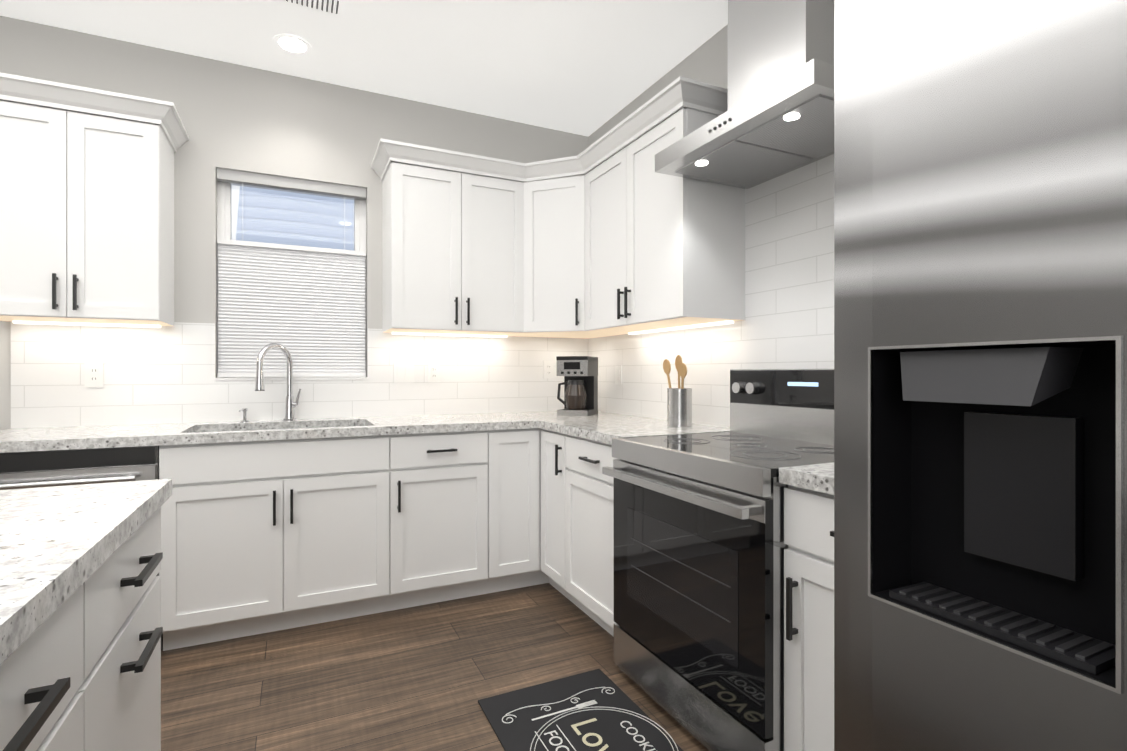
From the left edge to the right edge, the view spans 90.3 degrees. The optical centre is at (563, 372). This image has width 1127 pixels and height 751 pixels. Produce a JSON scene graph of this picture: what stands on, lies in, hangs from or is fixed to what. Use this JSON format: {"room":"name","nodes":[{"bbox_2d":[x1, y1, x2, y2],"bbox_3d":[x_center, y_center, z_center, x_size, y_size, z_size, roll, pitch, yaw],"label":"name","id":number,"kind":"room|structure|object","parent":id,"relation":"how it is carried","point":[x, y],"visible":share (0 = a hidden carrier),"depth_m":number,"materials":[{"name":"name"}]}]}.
{"room":"kitchen","nodes":[
{"label":"kitchen","id":0,"kind":"room"},
{"bbox_2d":[0,16,587,430],"bbox_3d":[-2.354,-0.225,2.724,5.810,2.800,0.140,0,0,-26],"label":"wall","id":1,"kind":"structure","parent":0,"point":[233,116],"depth_m":2.96,"materials":[{"name":"grey paint"}]},
{"bbox_2d":[0,73,188,327],"bbox_3d":[-2.170,-0.712,2.506,0.773,0.977,0.413,0,0,-26],"label":"upper cabinet","id":2,"kind":"object","parent":1,"relation":"attached to","point":[86,206],"visible":1,"depth_m":2.41,"materials":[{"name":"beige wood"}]},
{"bbox_2d":[85,363,103,386],"bbox_3d":[-2.248,0.010,2.684,0.072,0.116,0.008,0,0,-26],"label":"electrical outlet","id":3,"kind":"object","parent":1,"relation":"attached to","point":[94,374],"visible":1,"depth_m":2.68,"materials":[{"name":"white plastic"}]},
{"bbox_2d":[215,180,367,379],"bbox_3d":[-1.494,-0.515,3.120,0.749,1.110,0.137,0,0,-26],"label":"window unit","id":4,"kind":"structure","parent":1,"relation":"in","point":[282,216],"depth_m":3.14,"materials":[{"name":"white plastic"}]},
{"bbox_2d":[217,168,365,376],"bbox_3d":[-1.486,-0.524,3.106,0.741,1.092,0.050,0,0,-26],"label":"window blind","id":5,"kind":"object","parent":4,"relation":"attached to","point":[304,306],"visible":0.88,"depth_m":3.09,"materials":[{"name":"grey fabric"}]},
{"bbox_2d":[11,321,587,428],"bbox_3d":[-1.180,0.000,3.203,2.982,0.510,0.008,0,0,-26],"label":"backsplash","id":6,"kind":"structure","parent":1,"relation":"attached to","point":[164,375],"depth_m":2.91,"materials":[{"name":"tile"}]},
{"bbox_2d":[428,363,439,381],"bbox_3d":[-0.782,0.000,3.384,0.072,0.116,0.008,0,0,-26],"label":"electrical outlet","id":7,"kind":"object","parent":1,"relation":"attached to","point":[433,372],"visible":1,"depth_m":3.38,"materials":[{"name":"white plastic"}]},
{"bbox_2d":[543,361,553,377],"bbox_3d":[-0.099,-0.020,3.711,0.072,0.116,0.008,0,0,-26],"label":"electrical outlet","id":8,"kind":"object","parent":1,"relation":"attached to","point":[548,369],"visible":1,"depth_m":3.71,"materials":[{"name":"white plastic"}]},
{"bbox_2d":[511,152,594,335],"bbox_3d":[-0.064,-0.718,3.188,0.338,0.965,0.338,0,0,-26],"label":"upper cabinet","id":9,"kind":"object","parent":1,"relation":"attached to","point":[553,200],"depth_m":3.21,"materials":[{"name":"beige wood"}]},
{"bbox_2d":[0,0,727,135],"bbox_3d":[-0.922,-1.684,-0.272,5.810,0.120,6.780,0,0,-26],"label":"ceiling","id":10,"kind":"structure","parent":0,"point":[585,67],"depth_m":2.75,"materials":[{"name":"white paint"}]},
{"bbox_2d":[273,33,310,54],"bbox_3d":[-1.338,-1.621,2.766,0.169,0.008,0.169,0,0,-26],"label":"recessed light","id":11,"kind":"object","parent":10,"relation":"in","point":[292,43],"visible":1,"depth_m":2.76,"materials":[{"name":"white paint"}]},
{"bbox_2d":[276,0,342,16],"bbox_3d":[-1.118,-1.620,2.422,0.300,0.010,0.130,0,0,-26],"label":"ceiling vent","id":12,"kind":"object","parent":10,"relation":"in","point":[332,7],"visible":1,"depth_m":2.46,"materials":[{"name":"metal"}]},
{"bbox_2d":[161,583,708,750],"bbox_3d":[-0.922,1.236,-0.271,5.810,0.120,6.780,0,0,-26],"label":"floor","id":13,"kind":"structure","parent":0,"point":[426,677],"depth_m":2.17,"materials":[{"name":"brown wood"}]},
{"bbox_2d":[0,446,162,650],"bbox_3d":[-2.044,0.735,2.398,0.598,0.880,0.676,0,0,-26],"label":"dishwasher","id":14,"kind":"object","parent":13,"relation":"on","point":[31,469],"visible":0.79,"depth_m":2.16,"materials":[{"name":"silver metal"}]},
{"bbox_2d":[0,507,162,750],"bbox_3d":[-0.729,0.736,-0.406,1.164,0.880,3.290,0,0,-26],"label":"kitchen island","id":15,"kind":"object","parent":13,"relation":"on","point":[80,668],"visible":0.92,"depth_m":0.90,"materials":[{"name":"white wood"}]},
{"bbox_2d":[0,478,171,664],"bbox_3d":[-0.873,0.276,-0.472,1.445,0.040,3.355,0,0,-26],"label":"island countertop","id":16,"kind":"structure","parent":15,"relation":"on","point":[60,546],"depth_m":0.88,"materials":[{"name":"stone"}]},
{"bbox_2d":[159,445,178,650],"bbox_3d":[-2.049,0.735,2.443,0.698,0.880,0.626,0,0,-26],"label":"base cabinet","id":17,"kind":"object","parent":13,"relation":"on","point":[168,454],"depth_m":2.30,"materials":[{"name":"white wood"}]},
{"bbox_2d":[179,434,406,647],"bbox_3d":[-1.350,0.735,2.777,0.971,0.880,0.626,0,0,-26],"label":"base cabinet","id":18,"kind":"object","parent":13,"relation":"on","point":[260,537],"depth_m":2.50,"materials":[{"name":"white wood"}]},
{"bbox_2d":[407,431,474,607],"bbox_3d":[-0.744,0.735,3.067,0.610,0.880,0.626,0,0,-26],"label":"base cabinet","id":19,"kind":"object","parent":13,"relation":"on","point":[440,466],"depth_m":2.80,"materials":[{"name":"white wood"}]},
{"bbox_2d":[0,411,623,452],"bbox_3d":[-1.038,0.275,2.906,2.982,0.040,0.652,0,0,-26],"label":"countertop","id":20,"kind":"structure","parent":19,"relation":"on","point":[109,436],"depth_m":2.57,"materials":[{"name":"stone"}]},
{"bbox_2d":[239,408,248,421],"bbox_3d":[-1.653,0.220,2.897,0.044,0.070,0.062,0,0,-26],"label":"soap pump","id":21,"kind":"object","parent":20,"relation":"on","point":[244,410],"visible":1,"depth_m":2.90,"materials":[{"name":"silver metal"}]},
{"bbox_2d":[255,343,300,420],"bbox_3d":[-1.475,0.050,2.903,0.212,0.410,0.189,0,0,-26],"label":"faucet","id":22,"kind":"object","parent":20,"relation":"on","point":[290,404],"visible":1,"depth_m":2.96,"materials":[{"name":"silver metal"}]},
{"bbox_2d":[556,356,597,415],"bbox_3d":[0.075,0.079,3.406,0.217,0.352,0.222,0,0,19],"label":"coffee maker","id":23,"kind":"object","parent":20,"relation":"on","point":[580,375],"visible":1,"depth_m":3.32,"materials":[{"name":"black"}]},
{"bbox_2d":[531,428,617,636],"bbox_3d":[0.312,0.735,2.752,0.688,0.880,0.890,0,0,-26],"label":"base cabinet","id":24,"kind":"object","parent":13,"relation":"on","point":[572,501],"depth_m":2.66,"materials":[{"name":"white wood"}]},
{"bbox_2d":[536,415,729,444],"bbox_3d":[0.342,0.275,2.739,0.637,0.040,0.840,0,0,-26],"label":"countertop","id":25,"kind":"structure","parent":24,"relation":"on","point":[604,427],"depth_m":2.66,"materials":[{"name":"stone"}]},
{"bbox_2d":[663,355,691,426],"bbox_3d":[0.554,0.085,2.693,0.115,0.340,0.194,0,0,-26],"label":"utensil crock","id":26,"kind":"object","parent":25,"relation":"on","point":[679,406],"visible":1,"depth_m":2.64,"materials":[{"name":"silver metal"}]},
{"bbox_2d":[478,669,682,750],"bbox_3d":[0.106,1.170,1.717,0.501,0.011,0.860,0,0,-26],"label":"mat","id":27,"kind":"object","parent":13,"relation":"on","point":[596,710],"visible":1,"depth_m":1.89,"materials":[{"name":"black"}]},
{"bbox_2d":[602,369,833,750],"bbox_3d":[0.644,0.580,1.977,0.740,1.190,0.787,0,0,-26],"label":"range","id":28,"kind":"object","parent":13,"relation":"on","point":[700,546],"visible":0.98,"depth_m":1.78,"materials":[{"name":"black glass"}]},
{"bbox_2d":[784,485,833,750],"bbox_3d":[0.982,0.735,1.423,0.626,0.880,0.496,0,0,-26],"label":"base cabinet","id":29,"kind":"object","parent":13,"relation":"on","point":[808,514],"depth_m":1.45,"materials":[{"name":"white wood"}]},
{"bbox_2d":[779,462,833,494],"bbox_3d":[0.973,0.275,1.420,0.637,0.040,0.495,0,0,-26],"label":"countertop","id":30,"kind":"structure","parent":29,"relation":"on","point":[815,477],"depth_m":1.44,"materials":[{"name":"stone"}]},
{"bbox_2d":[834,0,1126,750],"bbox_3d":[0.974,0.260,0.619,0.822,1.830,0.910,0,0,-26],"label":"fridge","id":31,"kind":"object","parent":13,"relation":"on","point":[980,375],"visible":1,"depth_m":0.69,"materials":[{"name":"grey metal"}]},
{"bbox_2d":[588,24,727,146],"bbox_3d":[1.665,-0.225,0.888,0.140,2.800,6.640,0,0,-26],"label":"wall","id":32,"kind":"structure","parent":0,"point":[706,62],"depth_m":2.81,"materials":[{"name":"grey paint"}]},
{"bbox_2d":[615,366,621,384],"bbox_3d":[0.341,0.015,3.469,0.008,0.116,0.072,0,0,-26],"label":"electrical outlet","id":33,"kind":"object","parent":32,"relation":"attached to","point":[618,375],"visible":1,"depth_m":3.46,"materials":[{"name":"white plastic"}]},
{"bbox_2d":[588,154,833,427],"bbox_3d":[0.770,-0.300,2.590,0.008,1.110,2.782,0,0,-26],"label":"backsplash","id":34,"kind":"structure","parent":32,"relation":"attached to","point":[787,322],"depth_m":2.40,"materials":[{"name":"tile"}]},
{"bbox_2d":[655,0,833,188],"bbox_3d":[0.762,-1.216,2.033,0.503,0.817,0.775,0,0,-26],"label":"range hood","id":35,"kind":"object","parent":32,"relation":"attached to","point":[776,119],"visible":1,"depth_m":1.97,"materials":[{"name":"silver metal"}]}
]}

